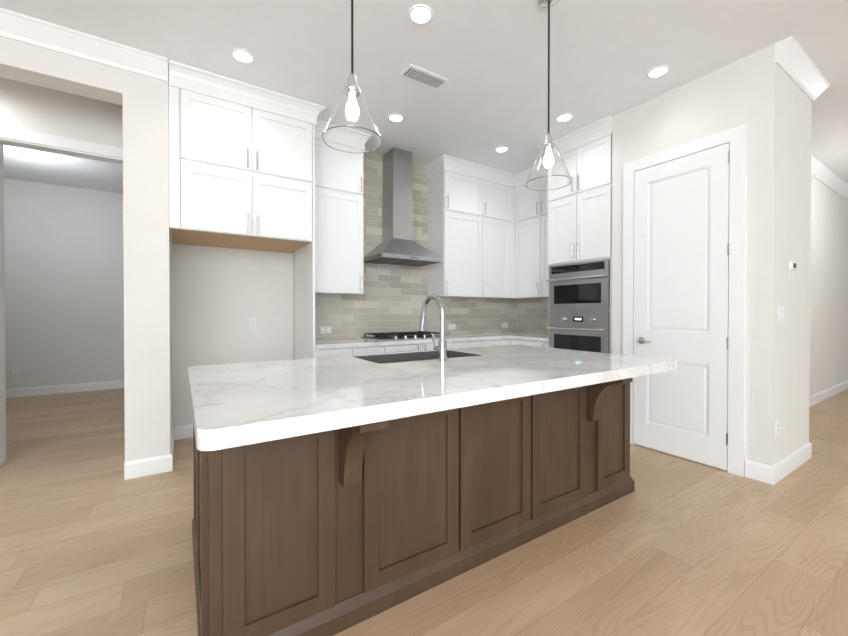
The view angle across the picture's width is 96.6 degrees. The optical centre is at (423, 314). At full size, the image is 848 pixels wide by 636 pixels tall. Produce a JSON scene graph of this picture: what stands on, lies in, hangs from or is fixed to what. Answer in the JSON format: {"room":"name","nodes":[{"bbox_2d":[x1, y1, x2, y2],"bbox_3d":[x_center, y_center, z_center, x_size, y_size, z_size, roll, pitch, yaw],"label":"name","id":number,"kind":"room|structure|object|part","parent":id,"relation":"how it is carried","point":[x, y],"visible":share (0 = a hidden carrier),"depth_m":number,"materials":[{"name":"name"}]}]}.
{"room":"kitchen","nodes":[
{"label":"kitchen","id":0,"kind":"room"},
{"bbox_2d":[315,152,514,339],"bbox_3d":[0.019,-0.814,4.820,3.198,2.149,0.008,0,1,-33],"label":"wall","id":1,"kind":"structure","parent":0,"point":[392,298],"depth_m":4.57,"materials":[{"name":"tile"}]},
{"bbox_2d":[321,326,330,333],"bbox_3d":[-1.067,0.166,4.116,0.118,0.075,0.007,0,1,-33],"label":"outlet","id":2,"kind":"object","parent":1,"relation":"attached to","point":[324,330],"visible":1,"depth_m":4.11,"materials":[{"name":"white plastic"}]},
{"bbox_2d":[363,148,441,266],"bbox_3d":[-0.248,-1.242,4.338,0.770,1.284,0.502,0,1,-33],"label":"range hood","id":3,"kind":"object","parent":1,"relation":"attached to","point":[397,245],"visible":0.98,"depth_m":4.31,"materials":[{"name":"silver metal"}]},
{"bbox_2d":[448,324,455,329],"bbox_3d":[0.373,0.158,5.047,0.118,0.075,0.007,0,1,-33],"label":"outlet","id":4,"kind":"object","parent":1,"relation":"attached to","point":[451,326],"visible":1,"depth_m":5.04,"materials":[{"name":"white plastic"}]},
{"bbox_2d":[428,155,487,297],"bbox_3d":[0.429,-1.059,4.867,0.658,1.658,0.351,0,1,-33],"label":"upper cabinet","id":5,"kind":"object","parent":1,"relation":"attached to","point":[457,189],"depth_m":4.71,"materials":[{"name":"white paint"}]},
{"bbox_2d":[488,167,511,298],"bbox_3d":[0.841,-1.061,5.134,0.568,1.658,0.351,0,1,-33],"label":"upper cabinet","id":6,"kind":"object","parent":1,"relation":"attached to","point":[499,182],"depth_m":5.04,"materials":[{"name":"white paint"}]},
{"bbox_2d":[502,323,507,327],"bbox_3d":[1.194,0.154,5.577,0.118,0.075,0.007,0,1,-33],"label":"outlet","id":7,"kind":"object","parent":1,"relation":"attached to","point":[504,325],"visible":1,"depth_m":5.57,"materials":[{"name":"white plastic"}]},
{"bbox_2d":[0,388,847,635],"bbox_3d":[1.524,1.200,3.611,20.500,0.060,13.700,0,1,-33],"label":"floor","id":8,"kind":"structure","parent":0,"point":[93,542],"depth_m":1.88,"materials":[{"name":"brown wood"}]},
{"bbox_2d":[296,343,359,358],"bbox_3d":[-0.980,0.739,3.810,0.409,0.859,0.638,0,1,-33],"label":"base cabinet","id":9,"kind":"object","parent":8,"relation":"on","point":[302,352],"depth_m":3.56,"materials":[{"name":"white paint"}]},
{"bbox_2d":[296,332,539,346],"bbox_3d":[0.195,0.283,4.555,3.196,0.040,0.641,0,1,-33],"label":"countertop","id":10,"kind":"structure","parent":9,"relation":"on","point":[495,335],"depth_m":3.93,"materials":[{"name":"white stone"}]},
{"bbox_2d":[362,331,448,340],"bbox_3d":[-0.208,0.235,4.288,0.860,0.056,0.500,0,1,-33],"label":"cooktop","id":11,"kind":"object","parent":10,"relation":"in","point":[389,336],"visible":0.94,"depth_m":4.16,"materials":[{"name":"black metal"}]},
{"bbox_2d":[360,343,391,354],"bbox_3d":[-0.715,0.738,3.981,0.467,0.859,0.638,0,1,-33],"label":"base cabinet","id":12,"kind":"object","parent":8,"relation":"on","point":[377,348],"depth_m":3.76,"materials":[{"name":"white paint"}]},
{"bbox_2d":[191,373,655,635],"bbox_3d":[0.129,0.759,2.202,2.498,0.844,1.274,0,1,-33],"label":"kitchen island","id":13,"kind":"object","parent":8,"relation":"on","point":[333,496],"depth_m":1.54,"materials":[{"name":"brown wood"}]},
{"bbox_2d":[188,357,479,456],"bbox_3d":[-0.538,0.312,1.756,0.930,0.055,1.336,0,1,-33],"label":"island countertop","id":14,"kind":"structure","parent":13,"relation":"on","point":[236,405],"depth_m":1.35,"materials":[{"name":"white stone"}]},
{"bbox_2d":[352,351,603,404],"bbox_3d":[0.189,0.309,2.226,0.800,0.055,1.336,0,1,-33],"label":"island countertop","id":15,"kind":"structure","parent":13,"relation":"on","point":[497,378],"depth_m":1.83,"materials":[{"name":"white stone"}]},
{"bbox_2d":[360,349,483,364],"bbox_3d":[-0.034,0.422,2.571,0.798,0.283,0.432,0,1,-33],"label":"sink","id":16,"kind":"object","parent":15,"relation":"in","point":[430,355],"depth_m":2.75,"materials":[{"name":"grey metal"}]},
{"bbox_2d":[419,294,446,360],"bbox_3d":[0.026,0.073,2.418,0.121,0.411,0.288,0,1,-33],"label":"faucet","id":17,"kind":"object","parent":15,"relation":"on","point":[441,347],"visible":1,"depth_m":2.33,"materials":[{"name":"silver metal"}]},
{"bbox_2d":[460,345,676,380],"bbox_3d":[0.871,0.305,2.667,0.825,0.055,1.336,0,1,-33],"label":"island countertop","id":18,"kind":"structure","parent":13,"relation":"on","point":[615,367],"depth_m":2.37,"materials":[{"name":"white stone"}]},
{"bbox_2d":[392,339,459,352],"bbox_3d":[-0.211,0.735,4.307,0.977,0.859,0.638,0,1,-33],"label":"base cabinet","id":19,"kind":"object","parent":8,"relation":"on","point":[452,343],"depth_m":4.03,"materials":[{"name":"white paint"}]},
{"bbox_2d":[460,339,479,347],"bbox_3d":[0.337,0.732,4.661,0.572,0.859,0.638,0,1,-33],"label":"base cabinet","id":20,"kind":"object","parent":8,"relation":"on","point":[464,343],"depth_m":4.40,"materials":[{"name":"white paint"}]},
{"bbox_2d":[480,339,511,346],"bbox_3d":[0.720,0.731,4.868,0.541,0.859,0.706,0,1,-33],"label":"base cabinet","id":21,"kind":"object","parent":8,"relation":"on","point":[483,342],"depth_m":4.62,"materials":[{"name":"white paint"}]},
{"bbox_2d":[512,339,548,347],"bbox_3d":[1.521,0.732,4.705,0.809,0.859,0.614,0,1,-33],"label":"base cabinet","id":22,"kind":"object","parent":8,"relation":"on","point":[530,342],"depth_m":4.46,"materials":[{"name":"white paint"}]},
{"bbox_2d":[512,335,548,338],"bbox_3d":[1.555,0.282,4.705,0.748,0.040,0.582,0,1,-33],"label":"countertop","id":23,"kind":"structure","parent":22,"relation":"on","point":[513,336],"depth_m":4.57,"materials":[{"name":"white stone"}]},
{"bbox_2d":[0,36,847,470],"bbox_3d":[0.395,-0.369,5.345,20.500,3.050,6.780,0,1,-33],"label":"wall","id":24,"kind":"structure","parent":0,"point":[106,286],"depth_m":3.12,"materials":[{"name":"paint"}]},
{"bbox_2d":[12,364,18,372],"bbox_3d":[-5.720,0.756,5.291,0.075,0.118,0.007,0,1,-33],"label":"outlet","id":25,"kind":"object","parent":24,"relation":"attached to","point":[15,368],"visible":1,"depth_m":5.29,"materials":[{"name":"white plastic"}]},
{"bbox_2d":[0,125,122,465],"bbox_3d":[-3.005,-0.141,3.154,0.948,2.630,0.143,0,1,-33],"label":"door frame","id":26,"kind":"structure","parent":24,"relation":"attached to","point":[9,136],"depth_m":3.00,"materials":[{"name":"white paint"}]},
{"bbox_2d":[169,87,315,252],"bbox_3d":[-1.677,-1.270,3.462,1.078,1.213,0.798,0,1,-33],"label":"upper cabinet","id":27,"kind":"object","parent":24,"relation":"attached to","point":[254,167],"depth_m":3.12,"materials":[{"name":"white paint"}]},
{"bbox_3d":[-0.052,-1.800,3.578,3.937,0.153,1.983,0,1,-33],"label":"cabinet crown","id":28,"kind":"part","parent":27,"relation":"part of","materials":[{"name":"white paint"}]},
{"bbox_2d":[168,59,327,134],"bbox_3d":[-1.468,-1.797,3.225,1.175,0.154,0.338,0,1,-33],"label":"crown molding","id":29,"kind":"structure","parent":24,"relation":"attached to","point":[185,77],"depth_m":3.08,"materials":[{"name":"white paint"}]},
{"bbox_2d":[248,317,255,328],"bbox_3d":[-1.765,0.082,3.888,0.075,0.118,0.007,0,1,-33],"label":"outlet","id":30,"kind":"object","parent":24,"relation":"attached to","point":[251,322],"visible":1,"depth_m":3.88,"materials":[{"name":"white plastic"}]},
{"bbox_2d":[0,7,847,200],"bbox_3d":[1.528,-1.813,3.489,20.400,0.130,2.628,0,1,-33],"label":"crown molding","id":31,"kind":"structure","parent":24,"relation":"attached to","point":[798,67],"depth_m":2.62,"materials":[{"name":"white paint"}]},
{"bbox_2d":[6,380,847,484],"bbox_3d":[0.390,1.094,5.274,20.400,0.125,6.674,0,1,-33],"label":"baseboard","id":32,"kind":"structure","parent":24,"relation":"attached to","point":[777,472],"depth_m":2.95,"materials":[{"name":"white paint"}]},
{"bbox_2d":[540,115,611,294],"bbox_3d":[1.748,-1.052,4.067,0.430,1.658,0.797,0,1,-33],"label":"upper cabinet","id":33,"kind":"object","parent":24,"relation":"attached to","point":[576,218],"depth_m":3.88,"materials":[{"name":"white paint"}]},
{"bbox_2d":[546,259,609,352],"bbox_3d":[1.797,0.079,4.070,0.634,1.235,0.692,0,1,-33],"label":"wall oven","id":34,"kind":"object","parent":33,"relation":"in","point":[579,306],"visible":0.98,"depth_m":3.88,"materials":[{"name":"silver metal"}]},
{"bbox_2d":[633,143,729,469],"bbox_3d":[2.065,-0.059,3.098,0.075,2.443,0.701,0,1,-33],"label":"pantry door","id":35,"kind":"structure","parent":24,"relation":"in","point":[681,257],"depth_m":3.06,"materials":[{"name":"white paint"}]},
{"bbox_2d":[623,124,746,476],"bbox_3d":[2.085,-0.103,3.115,0.024,2.555,0.895,0,1,-33],"label":"door frame","id":36,"kind":"structure","parent":24,"relation":"attached to","point":[736,138],"depth_m":2.79,"materials":[{"name":"white paint"}]},
{"bbox_2d":[775,419,779,436],"bbox_3d":[2.506,0.800,2.678,0.075,0.118,0.007,0,1,-33],"label":"outlet","id":37,"kind":"object","parent":24,"relation":"attached to","point":[777,427],"visible":0.98,"depth_m":2.67,"materials":[{"name":"white plastic"}]},
{"bbox_2d":[778,306,784,322],"bbox_3d":[2.557,-0.005,2.703,0.118,0.118,0.008,0,1,-33],"label":"light switch","id":38,"kind":"object","parent":24,"relation":"attached to","point":[781,313],"visible":0.92,"depth_m":2.69,"materials":[{"name":"white plastic"}]},
{"bbox_2d":[789,260,796,277],"bbox_3d":[2.756,-0.344,2.822,0.110,0.130,0.020,0,1,-33],"label":"thermostat","id":39,"kind":"object","parent":24,"relation":"attached to","point":[792,265],"visible":0.98,"depth_m":2.81,"materials":[{"name":"white plastic"}]},
{"bbox_2d":[0,0,847,193],"bbox_3d":[1.524,-1.910,3.586,20.500,0.060,13.700,0,1,-33],"label":"ceiling","id":40,"kind":"structure","parent":0,"point":[488,59],"depth_m":2.71,"materials":[{"name":"paint"}]},
{"bbox_2d":[231,48,254,63],"bbox_3d":[-1.309,-1.868,2.732,0.156,0.008,0.156,0,1,-33],"label":"recessed light","id":41,"kind":"object","parent":40,"relation":"in","point":[242,55],"visible":1,"depth_m":2.72,"materials":[{"name":"white paint"}]},
{"bbox_2d":[322,0,381,152],"bbox_3d":[-0.317,-1.317,1.670,0.263,1.093,0.263,0,1,-33],"label":"pendant light","id":42,"kind":"object","parent":40,"relation":"hanging from","point":[351,127],"visible":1,"depth_m":1.65,"materials":[{"name":"clear glass"}]},
{"bbox_2d":[388,114,403,121],"bbox_3d":[-0.266,-1.875,3.606,0.156,0.008,0.156,0,1,-33],"label":"recessed light","id":43,"kind":"object","parent":40,"relation":"in","point":[395,117],"visible":1,"depth_m":3.59,"materials":[{"name":"white paint"}]},
{"bbox_2d":[408,4,432,24],"bbox_3d":[-0.020,-1.865,2.351,0.156,0.008,0.156,0,1,-33],"label":"recessed light","id":44,"kind":"object","parent":40,"relation":"in","point":[420,14],"visible":1,"depth_m":2.35,"materials":[{"name":"white paint"}]},
{"bbox_2d":[399,64,448,89],"bbox_3d":[0.002,-1.868,2.981,0.360,0.012,0.160,0,1,-33],"label":"ceiling vent","id":45,"kind":"object","parent":40,"relation":"in","point":[414,73],"visible":1,"depth_m":2.97,"materials":[{"name":"white metal"}]},
{"bbox_2d":[495,146,508,152],"bbox_3d":[0.884,-1.881,4.301,0.156,0.008,0.156,0,1,-33],"label":"recessed light","id":46,"kind":"object","parent":40,"relation":"in","point":[500,149],"visible":1,"depth_m":4.30,"materials":[{"name":"white paint"}]},
{"bbox_2d":[525,0,571,190],"bbox_3d":[0.735,-1.322,2.228,0.263,1.093,0.263,0,1,-33],"label":"pendant light","id":47,"kind":"object","parent":40,"relation":"hanging from","point":[549,170],"visible":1,"depth_m":2.21,"materials":[{"name":"clear glass"}]},
{"bbox_2d":[555,113,572,121],"bbox_3d":[1.334,-1.875,3.602,0.156,0.008,0.156,0,1,-33],"label":"recessed light","id":48,"kind":"object","parent":40,"relation":"in","point":[565,117],"visible":1,"depth_m":3.59,"materials":[{"name":"white paint"}]},
{"bbox_2d":[646,65,669,78],"bbox_3d":[1.803,-1.870,2.911,0.156,0.008,0.156,0,1,-33],"label":"recessed light","id":49,"kind":"object","parent":40,"relation":"in","point":[658,71],"visible":1,"depth_m":2.90,"materials":[{"name":"white paint"}]},
{"bbox_2d":[515,298,547,333],"bbox_3d":[1.679,-0.817,5.189,0.008,2.149,1.170,0,1,-33],"label":"wall","id":50,"kind":"structure","parent":0,"point":[531,314],"depth_m":5.41,"materials":[{"name":"tile"}]},
{"bbox_2d":[512,183,548,298],"bbox_3d":[1.636,-0.985,4.923,0.351,1.510,0.879,0,1,-33],"label":"upper cabinet","id":51,"kind":"object","parent":50,"relation":"attached to","point":[525,201],"depth_m":5.05,"materials":[{"name":"white paint"}]}
]}

